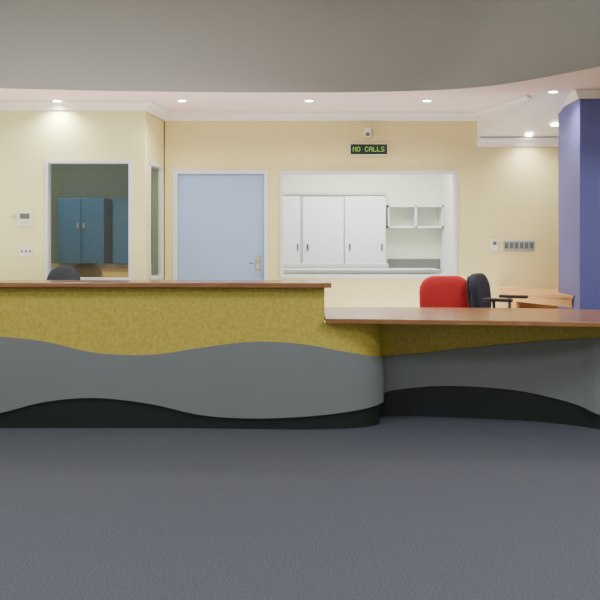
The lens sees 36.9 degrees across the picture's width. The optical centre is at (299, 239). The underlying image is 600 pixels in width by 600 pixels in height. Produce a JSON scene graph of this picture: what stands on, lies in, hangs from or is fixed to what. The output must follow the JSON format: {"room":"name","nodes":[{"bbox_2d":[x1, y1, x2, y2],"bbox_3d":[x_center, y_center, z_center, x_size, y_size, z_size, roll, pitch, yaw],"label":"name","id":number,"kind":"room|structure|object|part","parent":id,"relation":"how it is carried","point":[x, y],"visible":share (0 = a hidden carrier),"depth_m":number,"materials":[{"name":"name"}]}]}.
{"room":"hospital reception area","nodes":[
{"label":"hospital reception area","id":0,"kind":"room"},
{"bbox_2d":[0,111,146,279],"bbox_3d":[-3.228,0.050,8.510,3.543,2.700,0.100,0,0,0],"label":"wall","id":1,"kind":"structure","parent":0,"point":[28,139],"depth_m":8.46,"materials":[{"name":"beige paint"}]},
{"bbox_2d":[17,211,32,225],"bbox_3d":[-2.580,-0.202,8.445,0.141,0.141,0.027,0,0,0],"label":"thermostat","id":2,"kind":"object","parent":1,"relation":"attached to","point":[24,218],"visible":1,"depth_m":8.43,"materials":[{"name":"white plastic"}]},
{"bbox_2d":[19,247,31,255],"bbox_3d":[-2.578,0.106,8.454,0.127,0.089,0.010,0,0,0],"label":"power outlet","id":3,"kind":"object","parent":1,"relation":"attached to","point":[23,251],"visible":1,"depth_m":8.45,"materials":[{"name":"white plastic"}]},
{"bbox_2d":[45,160,131,279],"bbox_3d":[-1.988,-0.183,8.502,0.818,1.137,0.115,0,0,0],"label":"frame","id":4,"kind":"object","parent":1,"relation":"attached to","point":[48,163],"visible":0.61,"depth_m":8.44,"materials":[{"name":"paint"}]},
{"bbox_2d":[51,164,151,262],"bbox_3d":[-3.185,0.050,10.650,3.630,2.700,0.100,0,0,0],"label":"wall","id":5,"kind":"structure","parent":0,"point":[108,181],"depth_m":10.60,"materials":[{"name":"paint"}]},
{"bbox_2d":[147,112,164,279],"bbox_3d":[-1.467,0.050,8.935,0.100,2.700,0.744,0,0,6],"label":"wall","id":6,"kind":"structure","parent":0,"point":[155,125],"depth_m":8.87,"materials":[{"name":"beige paint"}]},
{"bbox_2d":[152,169,157,274],"bbox_3d":[-1.463,-0.183,9.111,0.070,1.077,0.007,0,0,6],"label":"lining","id":7,"kind":"object","parent":6,"relation":"attached to","point":[154,171],"visible":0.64,"depth_m":9.11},
{"bbox_2d":[149,162,162,279],"bbox_3d":[-1.472,-0.183,8.876,0.122,1.137,0.476,0,0,6],"label":"frame","id":8,"kind":"object","parent":6,"relation":"attached to","point":[152,165],"visible":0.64,"depth_m":9.08,"materials":[{"name":"paint"}]},
{"bbox_2d":[0,416,599,599],"bbox_3d":[0.000,1.450,5.100,10.000,0.100,14.200,0,0,0],"label":"floor","id":9,"kind":"structure","parent":0,"point":[398,507],"depth_m":4.62,"materials":[{"name":"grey carpet"}]},
{"bbox_2d":[47,266,79,279],"bbox_3d":[-2.233,0.816,7.930,0.573,1.169,0.578,0,0,30],"label":"office chair","id":10,"kind":"object","parent":9,"relation":"on","point":[59,272],"visible":0.21,"depth_m":8.08,"materials":[{"name":"grey fabric"}]},
{"bbox_2d":[51,263,151,276],"bbox_3d":[-2.850,0.837,10.424,2.700,1.126,0.348,0,0,0],"label":"bench","id":11,"kind":"object","parent":9,"relation":"on","point":[110,269],"visible":0.04,"depth_m":10.35,"materials":[{"name":"brown wood"}]},
{"bbox_2d":[58,198,110,263],"bbox_3d":[-2.482,-0.102,10.389,0.521,0.748,0.418,0,0,0],"label":"wall cabinet","id":12,"kind":"object","parent":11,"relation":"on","point":[84,224],"visible":1,"depth_m":10.20,"materials":[{"name":"wood"}]},
{"bbox_3d":[-2.615,-0.102,10.210,0.255,0.737,0.020,0,0,0],"label":"door","id":13,"kind":"part","parent":12,"relation":"part of","materials":[{"name":"blue wood"}]},
{"bbox_3d":[-2.349,-0.102,10.210,0.255,0.737,0.020,0,0,0],"label":"door","id":14,"kind":"part","parent":12,"relation":"part of","materials":[{"name":"blue wood"}]},
{"bbox_2d":[113,198,128,263],"bbox_3d":[-1.983,-0.102,10.399,0.272,0.748,0.398,0,0,0],"label":"wall cabinet","id":15,"kind":"object","parent":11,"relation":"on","point":[120,205],"visible":0.56,"depth_m":10.20,"materials":[{"name":"blue wood"}]},
{"bbox_2d":[0,280,599,428],"bbox_3d":[-0.548,0.857,7.089,8.288,1.086,1.436,0,0,3],"label":"reception desk","id":16,"kind":"object","parent":9,"relation":"on","point":[218,354],"depth_m":6.70,"materials":[{"name":"grey laminate"}]},
{"bbox_3d":[-2.244,0.694,6.705,4.849,0.672,0.065,0,0,1],"label":"panel","id":17,"kind":"part","parent":16,"relation":"part of","materials":[{"name":"yellow laminate"}]},
{"bbox_3d":[-0.550,1.035,6.868,8.220,0.675,0.690,0,0,2],"label":"wave panel","id":18,"kind":"part","parent":16,"relation":"part of","materials":[{"name":"grey laminate"}]},
{"bbox_3d":[-0.550,1.220,6.891,8.220,0.360,0.677,0,0,2],"label":"kick panel","id":19,"kind":"part","parent":16,"relation":"part of","materials":[{"name":"black laminate"}]},
{"bbox_3d":[1.883,0.821,6.811,3.379,0.418,0.587,0,0,5],"label":"panel","id":20,"kind":"part","parent":16,"relation":"part of","materials":[{"name":"yellow laminate"}]},
{"bbox_2d":[283,192,386,263],"bbox_3d":[0.237,0.395,11.764,1.758,2.010,0.468,0,0,0],"label":"cupboard","id":21,"kind":"object","parent":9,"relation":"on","point":[319,227],"visible":0.36,"depth_m":11.54,"materials":[{"name":"wood"}]},
{"bbox_3d":[-0.321,0.393,11.557,0.642,1.915,0.025,0,0,0],"label":"panel","id":22,"kind":"part","parent":21,"relation":"part of","materials":[{"name":"white wood"}]},
{"bbox_3d":[0.298,0.393,11.562,0.520,1.915,0.015,0,0,0],"label":"panel","id":23,"kind":"part","parent":21,"relation":"part of","materials":[{"name":"white wood"}]},
{"bbox_3d":[0.311,-0.594,11.550,1.610,0.032,0.040,0,0,0],"label":"head rail","id":24,"kind":"part","parent":21,"relation":"part of","materials":[{"name":"metal"}]},
{"bbox_3d":[0.834,0.393,11.557,0.513,1.915,0.025,0,0,0],"label":"panel","id":25,"kind":"part","parent":21,"relation":"part of","materials":[{"name":"white wood"}]},
{"bbox_2d":[283,264,441,274],"bbox_3d":[0.642,0.830,9.655,1.672,1.140,0.590,0,0,0],"label":"bench","id":26,"kind":"object","parent":9,"relation":"on","point":[288,269],"visible":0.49,"depth_m":9.40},
{"bbox_3d":[0.636,0.873,9.650,1.641,1.054,0.500,0,0,0],"label":"panel","id":27,"kind":"part","parent":26,"relation":"part of","materials":[{"name":"white"}]},
{"bbox_2d":[387,259,446,274],"bbox_3d":[1.495,0.826,11.699,0.742,1.149,0.598,0,0,0],"label":"bench","id":28,"kind":"object","parent":9,"relation":"on","point":[392,263],"visible":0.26,"depth_m":11.97,"materials":[{"name":"stone"}]},
{"bbox_2d":[419,276,468,307],"bbox_3d":[1.353,0.865,8.134,0.573,1.069,0.578,0,0,-3],"label":"office chair","id":29,"kind":"object","parent":9,"relation":"on","point":[434,291],"visible":0.32,"depth_m":8.30,"materials":[{"name":"red fabric"}]},
{"bbox_2d":[466,273,527,307],"bbox_3d":[1.830,0.853,8.216,0.578,1.094,0.600,0,0,28],"label":"office chair","id":30,"kind":"object","parent":9,"relation":"on","point":[478,286],"visible":0.38,"depth_m":8.18,"materials":[{"name":"black fabric"}]},
{"bbox_3d":[1.657,0.514,8.308,0.097,0.420,0.470,-7,-3,28],"label":"backrest","id":31,"kind":"part","parent":30,"relation":"part of","materials":[{"name":"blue fabric"}]},
{"bbox_2d":[497,288,572,308],"bbox_3d":[3.290,0.945,8.556,2.620,0.910,1.208,0,0,0],"label":"desk","id":32,"kind":"object","parent":9,"relation":"on","point":[538,298],"visible":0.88,"depth_m":8.56,"materials":[{"name":"brown wood"}]},
{"bbox_3d":[3.340,0.810,9.115,2.300,0.579,0.030,0,0,0],"label":"modesty panel","id":33,"kind":"part","parent":32,"relation":"part of","materials":[{"name":"brown wood"}]},
{"bbox_2d":[558,99,599,309],"bbox_3d":[2.728,0.051,8.125,0.605,2.698,0.650,0,0,0],"label":"column","id":34,"kind":"structure","parent":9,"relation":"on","point":[579,120],"depth_m":7.84,"materials":[{"name":"blue paint"}]},
{"bbox_2d":[563,89,599,105],"bbox_3d":[2.728,-1.261,8.100,0.705,0.072,0.700,0,0,0],"label":"trim","id":35,"kind":"structure","parent":34,"relation":"attached to","point":[577,94],"depth_m":7.78,"materials":[{"name":"white paint"}]},
{"bbox_2d":[0,0,599,92],"bbox_3d":[0.139,-1.848,7.270,10.200,1.104,1.440,0,0,12],"label":"ceiling","id":36,"kind":"structure","parent":0,"point":[256,46],"depth_m":7.83,"materials":[{"name":"grey paint"}]},
{"bbox_2d":[0,67,599,110],"bbox_3d":[0.000,-1.330,8.900,10.000,0.060,6.600,0,0,0],"label":"ceiling","id":37,"kind":"structure","parent":0,"point":[478,98],"depth_m":8.21,"materials":[{"name":"white paint"}]},
{"bbox_2d":[165,121,557,321],"bbox_3d":[1.812,0.050,9.240,6.377,2.700,0.120,0,0,0],"label":"wall","id":38,"kind":"structure","parent":0,"point":[504,193],"depth_m":9.18,"materials":[{"name":"beige paint"}]},
{"bbox_2d":[173,170,267,279],"bbox_3d":[-0.811,0.343,9.232,0.969,2.114,0.135,0,0,0],"label":"trim","id":39,"kind":"structure","parent":38,"relation":"attached to","point":[175,172],"depth_m":9.16,"materials":[{"name":"paint"}]},
{"bbox_2d":[178,174,263,279],"bbox_3d":[-0.807,0.359,9.215,0.875,2.062,0.050,0,0,0],"label":"leaf","id":40,"kind":"object","parent":38,"relation":"attached to","point":[221,216],"depth_m":9.20,"materials":[{"name":"blue paint"}]},
{"bbox_3d":[-0.428,0.235,9.195,0.044,0.140,0.011,0,0,0],"label":"handle","id":41,"kind":"part","parent":40,"relation":"part of","materials":[{"name":"silver metal"}]},
{"bbox_3d":[-0.428,0.235,9.195,0.044,0.140,0.011,0,0,0],"label":"plate","id":42,"kind":"part","parent":40,"relation":"part of","materials":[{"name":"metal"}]},
{"bbox_2d":[0,100,477,120],"bbox_3d":[-1.597,-1.256,8.777,6.805,0.085,0.805,0,0,0],"label":"trim","id":43,"kind":"structure","parent":38,"relation":"attached to","point":[149,106],"depth_m":9.10,"materials":[{"name":"white paint"}]},
{"bbox_2d":[364,128,370,137],"bbox_3d":[0.689,-1.091,9.155,0.071,0.102,0.048,0,0,0],"label":"sensor","id":44,"kind":"object","parent":38,"relation":"attached to","point":[367,131],"visible":1,"depth_m":9.13,"materials":[{"name":"white plastic"}]},
{"bbox_2d":[280,171,456,277],"bbox_3d":[0.699,-0.158,9.232,1.805,1.091,0.135,0,0,0],"label":"frame","id":45,"kind":"object","parent":38,"relation":"attached to","point":[453,173],"visible":0.82,"depth_m":9.16,"materials":[{"name":"paint"}]},
{"bbox_2d":[350,144,387,154],"bbox_3d":[0.699,-0.921,9.152,0.388,0.117,0.054,0,0,0],"label":"led sign","id":46,"kind":"object","parent":38,"relation":"attached to","point":[355,149],"visible":1,"depth_m":9.13,"materials":[{"name":"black plastic"}]},
{"bbox_2d":[491,239,497,250],"bbox_3d":[1.981,0.053,9.168,0.076,0.117,0.021,0,0,0],"label":"intercom","id":47,"kind":"object","parent":38,"relation":"attached to","point":[494,242],"visible":1,"depth_m":9.16,"materials":[{"name":"white plastic"}]},
{"bbox_2d":[476,95,530,115],"bbox_3d":[1.916,-1.280,8.624,0.050,0.034,1.134,0,0,-14],"label":"trim","id":48,"kind":"structure","parent":38,"relation":"attached to","point":[527,97],"depth_m":8.52,"materials":[{"name":"white paint"}]},
{"bbox_2d":[477,138,557,146],"bbox_3d":[3.403,-0.993,9.137,3.195,0.085,0.085,0,0,0],"label":"trim","id":49,"kind":"structure","parent":38,"relation":"attached to","point":[481,142],"depth_m":9.14,"materials":[{"name":"white paint"}]},
{"bbox_2d":[503,241,534,250],"bbox_3d":[2.231,0.056,9.171,0.321,0.102,0.015,0,0,0],"label":"switch panel","id":50,"kind":"object","parent":38,"relation":"attached to","point":[507,245],"visible":1,"depth_m":9.17,"materials":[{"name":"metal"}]},
{"bbox_2d":[283,175,439,263],"bbox_3d":[0.350,0.050,12.050,3.300,2.700,0.100,0,0,0],"label":"wall","id":51,"kind":"structure","parent":0,"point":[401,243],"depth_m":12.00,"materials":[{"name":"white paint"}]},
{"bbox_2d":[387,259,439,268],"bbox_3d":[1.515,0.336,11.984,0.702,0.169,0.028,0,0,0],"label":"backsplash","id":52,"kind":"structure","parent":51,"relation":"attached to","point":[392,263],"depth_m":11.97,"materials":[{"name":"stone"}]},
{"bbox_2d":[386,205,442,227],"bbox_3d":[1.504,-0.305,11.849,0.721,0.299,0.298,0,0,0],"label":"wall shelf","id":53,"kind":"object","parent":51,"relation":"attached to","point":[414,207],"visible":0.91,"depth_m":11.70,"materials":[{"name":"white wood"}]},
{"bbox_2d":[440,175,451,274],"bbox_3d":[1.910,0.050,10.655,0.080,2.700,2.690,0,0,0],"label":"wall","id":54,"kind":"structure","parent":0,"point":[445,180],"depth_m":11.49,"materials":[{"name":"white paint"}]},
{"bbox_2d":[477,92,569,137],"bbox_3d":[3.403,-1.165,8.540,3.195,0.269,1.280,0,0,0],"label":"ceiling soffit","id":55,"kind":"structure","parent":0,"point":[535,116],"depth_m":8.67,"materials":[{"name":"white paint"}]}
]}

